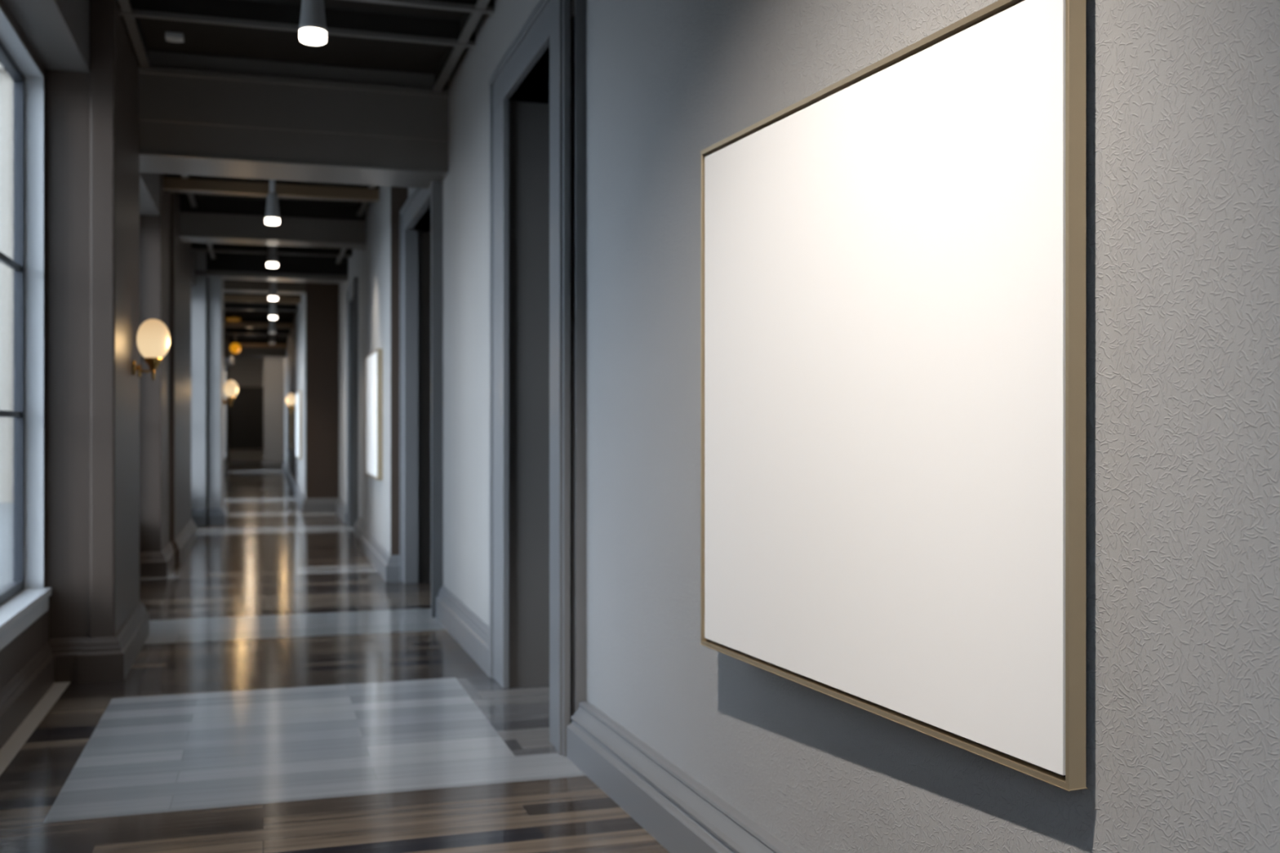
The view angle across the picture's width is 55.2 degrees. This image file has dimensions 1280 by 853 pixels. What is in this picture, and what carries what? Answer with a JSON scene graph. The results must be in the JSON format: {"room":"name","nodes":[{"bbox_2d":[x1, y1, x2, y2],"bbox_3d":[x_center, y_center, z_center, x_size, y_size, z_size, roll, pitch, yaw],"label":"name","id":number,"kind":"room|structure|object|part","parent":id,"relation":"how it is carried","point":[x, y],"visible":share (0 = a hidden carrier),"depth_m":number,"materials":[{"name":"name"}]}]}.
{"room":"hallway","nodes":[
{"label":"hallway","id":0,"kind":"room"},
{"bbox_2d":[0,0,48,690],"bbox_3d":[-2.518,-0.260,4.378,0.146,3.120,3.850,0,0,-17],"label":"wall","id":1,"kind":"structure","parent":0,"point":[20,651],"depth_m":5.81,"materials":[{"name":"beige paint"}]},
{"bbox_2d":[0,6,51,650],"bbox_3d":[-2.689,-0.420,4.968,0.163,2.700,2.540,0,0,-17],"label":"window","id":2,"kind":"structure","parent":1,"relation":"in","point":[24,597],"depth_m":6.10,"materials":[{"name":"grey metal"}]},
{"bbox_3d":[-2.754,-0.475,4.954,0.006,2.570,2.470,0,0,-17],"label":"pane","id":3,"kind":"part","parent":2,"relation":"part of","materials":[{"name":"clear glass"}]},
{"bbox_3d":[-2.668,0.873,4.975,0.120,0.114,2.540,0,0,-17],"label":"sill","id":4,"kind":"part","parent":2,"relation":"part of","materials":[{"name":"grey paint"}]},
{"bbox_2d":[3,0,169,639],"bbox_3d":[-3.237,-0.510,7.060,0.350,3.620,9.400,0,0,-17],"label":"wall","id":5,"kind":"structure","parent":0,"point":[67,92],"depth_m":6.27,"materials":[{"name":"paint"}]},
{"bbox_2d":[0,459,231,749],"bbox_3d":[-6.449,1.192,18.313,0.580,0.217,45.200,0,0,-17],"label":"baseboard","id":6,"kind":"structure","parent":5,"relation":"attached to","point":[87,659],"depth_m":6.24,"materials":[{"name":"paint"}]},
{"bbox_2d":[137,50,448,188],"bbox_3d":[-2.409,-1.996,8.003,2.230,0.647,0.605,0,0,-17],"label":"beam","id":7,"kind":"structure","parent":5,"relation":"attached to","point":[199,114],"depth_m":7.81,"materials":[{"name":"beige paint"}]},
{"bbox_2d":[351,0,493,14],"bbox_3d":[-1.740,-2.255,6.182,2.015,0.130,0.050,0,0,-17],"label":"beam","id":8,"kind":"structure","parent":5,"relation":"attached to","point":[467,6],"depth_m":6.39,"materials":[{"name":"grey"}]},
{"bbox_2d":[89,0,139,637],"bbox_3d":[-2.959,-0.510,6.920,0.120,3.620,1.330,0,0,-17],"label":"wall","id":9,"kind":"structure","parent":0,"point":[114,157],"depth_m":6.30,"materials":[{"name":"beige paint"}]},
{"bbox_2d":[117,0,149,68],"bbox_3d":[-2.581,-2.257,6.032,0.050,0.125,3.050,0,0,-17],"label":"trim","id":10,"kind":"structure","parent":9,"relation":"attached to","point":[133,24],"depth_m":6.93,"materials":[{"name":"grey"}]},
{"bbox_2d":[132,319,169,379],"bbox_3d":[-2.879,-0.455,7.212,0.203,0.359,0.184,0,0,-17],"label":"wall sconce","id":11,"kind":"object","parent":9,"relation":"attached to","point":[153,340],"visible":1,"depth_m":7.16,"materials":[{"name":"gold"}]},
{"bbox_3d":[-2.914,-0.333,7.201,0.104,0.038,0.016,0,0,-17],"label":"arm","id":12,"kind":"part","parent":11,"relation":"part of","materials":[{"name":"gold metal"}]},
{"bbox_3d":[-2.870,-0.512,7.215,0.184,0.244,0.184,0,0,-17],"label":"globe","id":13,"kind":"part","parent":11,"relation":"part of","materials":[{"name":"white glass"}]},
{"bbox_2d":[118,0,475,48],"bbox_3d":[-1.917,-2.255,6.755,2.015,0.130,0.050,0,0,-17],"label":"beam","id":14,"kind":"structure","parent":9,"relation":"attached to","point":[224,12],"depth_m":6.74,"materials":[{"name":"grey"}]},
{"bbox_2d":[169,192,191,541],"bbox_3d":[-5.007,-0.510,12.871,0.390,3.620,2.850,0,0,-17],"label":"wall","id":15,"kind":"structure","parent":0,"point":[180,251],"depth_m":12.08,"materials":[{"name":"beige paint"}]},
{"bbox_2d":[181,174,196,208],"bbox_3d":[-3.833,-2.257,10.198,0.050,0.125,4.350,0,0,-17],"label":"trim","id":16,"kind":"structure","parent":15,"relation":"attached to","point":[192,197],"depth_m":11.83,"materials":[{"name":"grey"}]},
{"bbox_2d":[179,195,365,249],"bbox_3d":[-3.864,-2.116,12.726,2.230,0.407,0.420,0,0,-17],"label":"beam","id":17,"kind":"structure","parent":15,"relation":"attached to","point":[214,220],"depth_m":12.57,"materials":[{"name":"beige paint"}]},
{"bbox_2d":[191,242,195,287],"bbox_3d":[-5.716,-2.070,15.086,0.340,0.500,1.800,0,0,-17],"label":"wall","id":18,"kind":"structure","parent":0,"point":[193,253],"depth_m":15.53,"materials":[{"name":"beige paint"}]},
{"bbox_2d":[191,251,208,524],"bbox_3d":[-6.062,-0.510,16.497,0.510,3.620,1.100,0,0,-17],"label":"wall","id":19,"kind":"structure","parent":0,"point":[198,293],"depth_m":16.01,"materials":[{"name":"grey paint"}]},
{"bbox_2d":[206,243,215,258],"bbox_3d":[-5.083,-2.257,14.391,0.050,0.125,3.400,0,0,-17],"label":"trim","id":20,"kind":"structure","parent":19,"relation":"attached to","point":[209,245],"depth_m":15.23,"materials":[{"name":"grey"}]},
{"bbox_2d":[195,251,347,284],"bbox_3d":[-5.012,-2.149,16.453,2.230,0.342,0.420,0,0,-17],"label":"beam","id":21,"kind":"structure","parent":19,"relation":"attached to","point":[226,265],"depth_m":16.34,"materials":[{"name":"beige paint"}]},
{"bbox_2d":[208,275,223,508],"bbox_3d":[-5.775,-0.510,16.669,0.160,3.620,1.140,0,0,-17],"label":"wall","id":22,"kind":"structure","parent":0,"point":[215,284],"depth_m":16.13,"materials":[{"name":"grey paint"}]},
{"bbox_2d":[222,380,238,406],"bbox_3d":[-5.591,-0.455,16.694,0.203,0.359,0.184,0,0,-17],"label":"wall sconce","id":23,"kind":"object","parent":22,"relation":"attached to","point":[230,388],"visible":1,"depth_m":16.64,"materials":[{"name":"white glass"}]},
{"bbox_3d":[-5.582,-0.512,16.697,0.184,0.244,0.184,0,0,-17],"label":"globe","id":24,"kind":"part","parent":23,"relation":"part of","materials":[{"name":"white glass"}]},
{"bbox_2d":[223,362,229,466],"bbox_3d":[-12.258,-0.510,35.986,0.146,3.620,8.000,0,0,-17],"label":"wall","id":25,"kind":"structure","parent":0,"point":[227,367],"depth_m":37.94,"materials":[{"name":"beige paint"}]},
{"bbox_2d":[223,364,226,459],"bbox_3d":[-11.878,-0.420,34.790,0.163,2.700,3.550,0,0,-17],"label":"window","id":26,"kind":"structure","parent":25,"relation":"in","point":[224,366],"depth_m":36.46,"materials":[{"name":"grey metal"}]},
{"bbox_2d":[223,338,233,366],"bbox_3d":[-11.723,-2.070,34.581,0.340,0.500,5.000,0,0,-17],"label":"wall","id":27,"kind":"structure","parent":0,"point":[228,359],"depth_m":32.24,"materials":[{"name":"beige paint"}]},
{"bbox_2d":[229,356,263,459],"bbox_3d":[-12.385,-0.510,40.211,2.390,3.620,0.150,0,0,-17],"label":"wall","id":28,"kind":"structure","parent":0,"point":[246,371],"depth_m":39.99,"materials":[{"name":"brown paint"}]},
{"bbox_2d":[229,386,263,449],"bbox_3d":[-12.864,-0.280,39.948,1.160,2.080,0.070,0,0,-17],"label":"wall panel","id":29,"kind":"object","parent":28,"relation":"attached to","point":[246,410],"visible":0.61,"depth_m":39.95,"materials":[{"name":"black wood"}]},
{"bbox_2d":[263,356,284,461],"bbox_3d":[-11.709,-0.510,39.085,0.600,3.620,2.400,0,0,-17],"label":"wall","id":30,"kind":"structure","parent":0,"point":[273,367],"depth_m":37.94,"materials":[{"name":"grey paint"}]},
{"bbox_2d":[229,459,283,468],"bbox_3d":[-12.067,1.192,39.030,1.012,0.217,2.914,0,0,-40],"label":"baseboard","id":31,"kind":"structure","parent":30,"relation":"attached to","point":[265,464],"depth_m":39.85,"materials":[{"name":"grey wood"}]},
{"bbox_2d":[284,293,306,497],"bbox_3d":[-7.998,-0.510,29.503,0.850,3.620,22.900,0,0,-17],"label":"wall","id":32,"kind":"structure","parent":0,"point":[295,362],"depth_m":23.04,"materials":[{"name":"grey paint"}]},
{"bbox_2d":[225,328,289,335],"bbox_3d":[-8.831,-2.255,29.194,2.015,0.130,0.060,0,0,-17],"label":"beam","id":33,"kind":"structure","parent":32,"relation":"attached to","point":[228,331],"depth_m":29.07,"materials":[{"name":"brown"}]},
{"bbox_2d":[229,338,287,347],"bbox_3d":[-9.862,-2.210,32.539,2.015,0.220,0.080,0,0,-17],"label":"trim","id":34,"kind":"structure","parent":32,"relation":"attached to","point":[260,343],"depth_m":32.43,"materials":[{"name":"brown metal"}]},
{"bbox_2d":[223,315,293,328],"bbox_3d":[-7.859,-2.210,26.040,2.015,0.220,0.100,0,0,-17],"label":"beam","id":35,"kind":"structure","parent":32,"relation":"attached to","point":[245,322],"depth_m":25.93,"materials":[{"name":"brown metal"}]},
{"bbox_2d":[231,342,286,357],"bbox_3d":[-10.527,-2.139,34.348,2.230,0.362,0.270,0,0,-17],"label":"beam","id":36,"kind":"structure","parent":32,"relation":"attached to","point":[245,351],"depth_m":34.20,"materials":[{"name":"beige paint"}]},
{"bbox_2d":[223,302,297,311],"bbox_3d":[-6.976,-2.255,23.173,2.015,0.130,0.060,0,0,-17],"label":"beam","id":37,"kind":"structure","parent":32,"relation":"attached to","point":[227,306],"depth_m":23.08,"materials":[{"name":"grey"}]},
{"bbox_2d":[223,292,301,303],"bbox_3d":[-6.210,-2.210,20.689,2.015,0.220,0.100,0,0,-17],"label":"beam","id":38,"kind":"structure","parent":32,"relation":"attached to","point":[244,297],"depth_m":20.58,"materials":[{"name":"brown metal"}]},
{"bbox_2d":[223,280,306,294],"bbox_3d":[-5.653,-2.176,18.532,2.230,0.287,0.470,0,0,-17],"label":"beam","id":39,"kind":"structure","parent":32,"relation":"attached to","point":[229,286],"depth_m":18.35,"materials":[{"name":"beige paint"}]},
{"bbox_2d":[287,405,293,449],"bbox_3d":[-8.089,0.001,28.271,0.051,1.002,4.007,0,0,-17],"label":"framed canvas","id":40,"kind":"object","parent":32,"relation":"attached to","point":[290,415],"visible":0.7,"depth_m":27.16,"materials":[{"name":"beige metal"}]},
{"bbox_2d":[285,393,295,412],"bbox_3d":[-6.632,-0.455,23.279,0.203,0.359,0.184,0,0,-17],"label":"wall sconce","id":41,"kind":"object","parent":32,"relation":"attached to","point":[291,397],"visible":0.91,"depth_m":23.22,"materials":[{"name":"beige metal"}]},
{"bbox_3d":[-6.641,-0.512,23.276,0.184,0.244,0.184,0,0,-17],"label":"globe","id":42,"kind":"part","parent":41,"relation":"part of","materials":[{"name":"white glass"}]},
{"bbox_2d":[295,390,302,459],"bbox_3d":[-5.968,-0.025,21.391,0.049,1.158,2.207,0,0,-17],"label":"framed canvas","id":43,"kind":"object","parent":32,"relation":"attached to","point":[299,394],"visible":1,"depth_m":20.35,"materials":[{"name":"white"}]},
{"bbox_2d":[282,461,346,524],"bbox_3d":[-7.848,1.192,28.304,0.530,0.217,25.280,0,0,-17],"label":"baseboard","id":44,"kind":"structure","parent":32,"relation":"attached to","point":[336,505],"depth_m":18.46,"materials":[{"name":"grey wood"}]},
{"bbox_2d":[306,282,338,498],"bbox_3d":[-4.801,-0.510,18.499,0.485,3.620,0.025,0,0,-17],"label":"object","id":45,"kind":"structure","parent":32,"relation":"attached to","point":[322,299],"depth_m":18.48,"materials":[{"name":"beige paint"}]},
{"bbox_2d":[138,0,464,343],"bbox_3d":[-4.996,-2.395,18.761,4.300,0.150,45.200,0,0,-17],"label":"ceiling","id":46,"kind":"structure","parent":0,"point":[199,38],"depth_m":7.48,"materials":[{"name":"black paint"}]},
{"bbox_2d":[164,31,183,42],"bbox_3d":[-2.751,-2.299,7.230,0.100,0.042,0.080,0,0,-17],"label":"smoke detector","id":47,"kind":"object","parent":46,"relation":"attached to","point":[172,37],"visible":1,"depth_m":7.20,"materials":[{"name":"white plastic"}]},
{"bbox_2d":[225,315,240,321],"bbox_3d":[-8.490,-2.260,25.532,0.310,0.120,0.310,0,0,-17],"label":"ceiling light","id":48,"kind":"object","parent":46,"relation":"attached to","point":[228,317],"visible":1,"depth_m":25.41,"materials":[{"name":"brown"}]},
{"bbox_2d":[226,318,240,321],"bbox_3d":[-8.490,-2.225,25.532,0.300,0.050,0.300,0,0,-17],"label":"diffuser","id":49,"kind":"object","parent":48,"relation":"attached to","point":[227,319],"depth_m":25.43,"materials":[{"name":"brown"}]},
{"bbox_2d":[230,333,240,353],"bbox_3d":[-9.927,-2.058,30.007,0.250,0.525,0.250,0,0,-17],"label":"globe pendant","id":50,"kind":"object","parent":46,"relation":"hanging from","point":[235,348],"visible":0.97,"depth_m":29.92,"materials":[{"name":"orange glass"}]},
{"bbox_3d":[-9.927,-1.920,30.007,0.250,0.250,0.250,0,0,-17],"label":"globe","id":51,"kind":"part","parent":50,"relation":"part of","materials":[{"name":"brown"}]},
{"bbox_2d":[266,245,278,267],"bbox_3d":[-4.100,-2.050,13.637,0.124,0.549,0.124,0,0,-17],"label":"pendant light","id":52,"kind":"object","parent":46,"relation":"hanging from","point":[272,261],"visible":0.61,"depth_m":13.59,"materials":[{"name":"grey metal"}]},
{"bbox_2d":[266,262,278,267],"bbox_3d":[-4.100,-1.801,13.637,0.122,0.050,0.122,0,0,-17],"label":"diffuser","id":53,"kind":"object","parent":52,"relation":"attached to","point":[269,264],"depth_m":13.59,"materials":[{"name":"white"}]},
{"bbox_2d":[268,319,275,333],"bbox_3d":[-7.053,-2.050,23.463,0.124,0.549,0.124,0,0,-17],"label":"pendant light","id":54,"kind":"object","parent":46,"relation":"hanging from","point":[272,330],"visible":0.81,"depth_m":23.42,"materials":[{"name":"grey metal"}]},
{"bbox_2d":[269,333,275,344],"bbox_3d":[-7.951,-2.050,26.431,0.124,0.549,0.124,0,0,-17],"label":"pendant light","id":55,"kind":"object","parent":46,"relation":"hanging from","point":[272,340],"visible":0.67,"depth_m":26.39,"materials":[{"name":"grey metal"}]},
{"bbox_2d":[265,179,279,225],"bbox_3d":[-3.224,-2.050,10.726,0.124,0.549,0.124,0,0,-17],"label":"pendant light","id":56,"kind":"object","parent":46,"relation":"hanging from","point":[272,213],"visible":0.76,"depth_m":10.69,"materials":[{"name":"grey metal"}]},
{"bbox_3d":[-3.224,-2.167,10.726,0.048,0.255,0.048,0,0,-17],"label":"stem","id":57,"kind":"part","parent":56,"relation":"part of","materials":[{"name":"grey metal"}]},
{"bbox_3d":[-3.224,-1.933,10.726,0.124,0.223,0.124,0,0,-17],"label":"lamp shade","id":58,"kind":"part","parent":56,"relation":"part of","materials":[{"name":"grey metal"}]},
{"bbox_2d":[265,217,279,225],"bbox_3d":[-3.224,-1.801,10.726,0.122,0.050,0.122,0,0,-17],"label":"diffuser","id":59,"kind":"object","parent":56,"relation":"attached to","point":[273,221],"depth_m":10.69,"materials":[{"name":"white plastic"}]},
{"bbox_2d":[268,281,277,300],"bbox_3d":[-5.158,-2.050,17.194,0.124,0.549,0.124,0,0,-17],"label":"pendant light","id":60,"kind":"object","parent":46,"relation":"hanging from","point":[273,294],"visible":0.71,"depth_m":17.15,"materials":[{"name":"grey metal"}]},
{"bbox_2d":[268,296,277,300],"bbox_3d":[-5.158,-1.801,17.194,0.122,0.050,0.122,0,0,-17],"label":"diffuser","id":61,"kind":"object","parent":60,"relation":"attached to","point":[271,298],"depth_m":17.15,"materials":[{"name":"white"}]},
{"bbox_2d":[269,300,276,319],"bbox_3d":[-6.063,-2.050,20.211,0.124,0.549,0.124,0,0,-17],"label":"pendant light","id":62,"kind":"object","parent":46,"relation":"hanging from","point":[273,312],"visible":0.77,"depth_m":20.17,"materials":[{"name":"grey metal"}]},
{"bbox_3d":[-6.063,-1.933,20.211,0.124,0.223,0.124,0,0,-17],"label":"lamp shade","id":63,"kind":"part","parent":62,"relation":"part of","materials":[{"name":"grey metal"}]},
{"bbox_2d":[269,315,276,319],"bbox_3d":[-6.063,-1.801,20.211,0.122,0.050,0.122,0,0,-17],"label":"diffuser","id":64,"kind":"object","parent":62,"relation":"attached to","point":[270,317],"depth_m":20.16,"materials":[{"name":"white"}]},
{"bbox_2d":[298,0,326,44],"bbox_3d":[-1.497,-2.035,5.598,0.124,0.549,0.124,0,0,-17],"label":"pendant light","id":65,"kind":"object","parent":46,"relation":"hanging from","point":[312,26],"visible":1,"depth_m":5.55,"materials":[{"name":"white"}]},
{"bbox_2d":[298,27,326,44],"bbox_3d":[-1.497,-1.786,5.598,0.122,0.050,0.122,0,0,-17],"label":"diffuser","id":66,"kind":"object","parent":65,"relation":"attached to","point":[310,36],"depth_m":5.56,"materials":[{"name":"white"}]},
{"bbox_2d":[0,466,669,852],"bbox_3d":[-4.977,1.325,18.767,4.260,0.050,45.200,0,0,-17],"label":"floor","id":67,"kind":"structure","parent":0,"point":[281,695],"depth_m":5.17,"materials":[{"name":"brown wood"}]},
{"bbox_2d":[338,248,364,521],"bbox_3d":[-3.528,-0.510,15.812,0.370,3.620,5.900,0,0,-17],"label":"wall","id":68,"kind":"structure","parent":0,"point":[342,287],"depth_m":15.65,"materials":[{"name":"grey paint"}]},
{"bbox_2d":[191,242,352,257],"bbox_3d":[-4.620,-2.255,15.528,2.015,0.130,0.050,0,0,-17],"label":"beam","id":69,"kind":"structure","parent":68,"relation":"attached to","point":[196,246],"depth_m":15.48,"materials":[{"name":"grey"}]},
{"bbox_2d":[335,248,346,263],"bbox_3d":[-3.573,-2.257,14.857,0.050,0.125,3.400,0,0,-17],"label":"trim","id":70,"kind":"structure","parent":68,"relation":"attached to","point":[342,251],"depth_m":15.73,"materials":[{"name":"grey"}]},
{"bbox_2d":[346,277,358,533],"bbox_3d":[-3.611,-0.255,15.473,0.108,3.110,1.328,0,0,-17],"label":"door","id":71,"kind":"structure","parent":68,"relation":"in","point":[353,289],"depth_m":15.92,"materials":[{"name":"grey wood"}]},
{"bbox_2d":[364,186,390,553],"bbox_3d":[-2.289,-0.510,11.674,0.440,3.620,2.740,0,0,-17],"label":"wall","id":72,"kind":"structure","parent":0,"point":[377,246],"depth_m":11.28,"materials":[{"name":"grey paint"}]},
{"bbox_2d":[163,173,379,201],"bbox_3d":[-3.265,-2.210,11.132,2.015,0.220,0.100,0,0,-17],"label":"beam","id":73,"kind":"structure","parent":72,"relation":"attached to","point":[171,182],"depth_m":11.05,"materials":[{"name":"brown metal"}]},
{"bbox_2d":[168,191,373,203],"bbox_3d":[-3.442,-2.255,11.705,2.015,0.130,0.050,0,0,-17],"label":"beam","id":74,"kind":"structure","parent":72,"relation":"attached to","point":[169,191],"depth_m":11.68,"materials":[{"name":"grey"}]},
{"bbox_2d":[356,185,376,216],"bbox_3d":[-2.285,-2.257,10.675,0.050,0.125,4.350,0,0,-17],"label":"trim","id":75,"kind":"structure","parent":72,"relation":"attached to","point":[362,206],"depth_m":12.32,"materials":[{"name":"grey"}]},
{"bbox_2d":[365,348,382,479],"bbox_3d":[-2.529,-0.110,11.620,0.051,1.183,1.300,0,0,-17],"label":"framed canvas","id":76,"kind":"object","parent":72,"relation":"attached to","point":[374,361],"visible":1,"depth_m":11.34,"materials":[{"name":"white fabric"}]},
{"bbox_2d":[355,516,399,582],"bbox_3d":[-2.711,1.192,12.449,0.190,0.217,4.610,0,0,-17],"label":"baseboard","id":77,"kind":"structure","parent":72,"relation":"attached to","point":[388,566],"depth_m":11.04,"materials":[{"name":"grey wood"}]},
{"bbox_2d":[390,186,408,555],"bbox_3d":[-2.028,-0.510,10.313,0.146,3.620,0.025,0,0,-17],"label":"trim","id":78,"kind":"structure","parent":72,"relation":"attached to","point":[398,195],"depth_m":10.29,"materials":[{"name":"beige paint"}]},
{"bbox_2d":[409,0,574,626],"bbox_3d":[-0.326,-0.510,7.800,1.630,3.620,5.700,0,0,-17],"label":"wall","id":79,"kind":"structure","parent":0,"point":[465,187],"depth_m":7.39,"materials":[{"name":"grey paint"}]},
{"bbox_2d":[400,180,442,617],"bbox_3d":[-1.653,-0.255,9.316,0.133,3.110,2.048,0,0,-17],"label":"door frame","id":80,"kind":"structure","parent":79,"relation":"in","point":[417,203],"depth_m":10.10,"materials":[{"name":"grey wood"}]},
{"bbox_2d":[433,0,489,91],"bbox_3d":[-0.880,-2.257,6.557,0.050,0.125,3.050,0,0,-17],"label":"trim","id":81,"kind":"structure","parent":79,"relation":"attached to","point":[468,21],"depth_m":7.16,"materials":[{"name":"grey"}]},
{"bbox_2d":[435,585,488,676],"bbox_3d":[-1.064,1.192,7.342,0.050,0.217,2.060,0,0,-17],"label":"baseboard","id":82,"kind":"structure","parent":79,"relation":"attached to","point":[468,630],"depth_m":7.19,"materials":[{"name":"grey wood"}]},
{"bbox_2d":[488,0,586,755],"bbox_3d":[-0.413,-0.510,5.620,0.280,3.620,1.615,0,0,-17],"label":"door frame","id":83,"kind":"structure","parent":79,"relation":"in","point":[548,24],"depth_m":4.95,"materials":[{"name":"grey wood"}]},
{"bbox_2d":[508,20,571,723],"bbox_3d":[0.293,-0.203,5.783,1.635,3.005,1.360,0,0,-17],"label":"doorway","id":84,"kind":"structure","parent":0,"point":[529,121],"depth_m":6.13,"materials":[{"name":"paint"}]},
{"bbox_2d":[586,0,1279,852],"bbox_3d":[1.220,-0.510,1.150,0.250,3.620,7.896,0,0,-19],"label":"wall","id":85,"kind":"structure","parent":0,"point":[1183,96],"depth_m":2.07,"materials":[{"name":"grey paint"}]},
{"bbox_2d":[566,701,795,852],"bbox_3d":[1.062,1.192,1.098,0.082,0.217,7.882,0,0,-19],"label":"baseboard","id":86,"kind":"structure","parent":85,"relation":"attached to","point":[682,815],"depth_m":3.90,"materials":[{"name":"grey wood"}]},
{"bbox_2d":[700,0,1088,791],"bbox_3d":[0.482,-0.080,2.732,0.094,1.372,1.482,0,0,-22],"label":"framed canvas","id":87,"kind":"object","parent":85,"relation":"attached to","point":[893,255],"visible":1,"depth_m":2.45,"materials":[{"name":"white fabric"}]}
]}

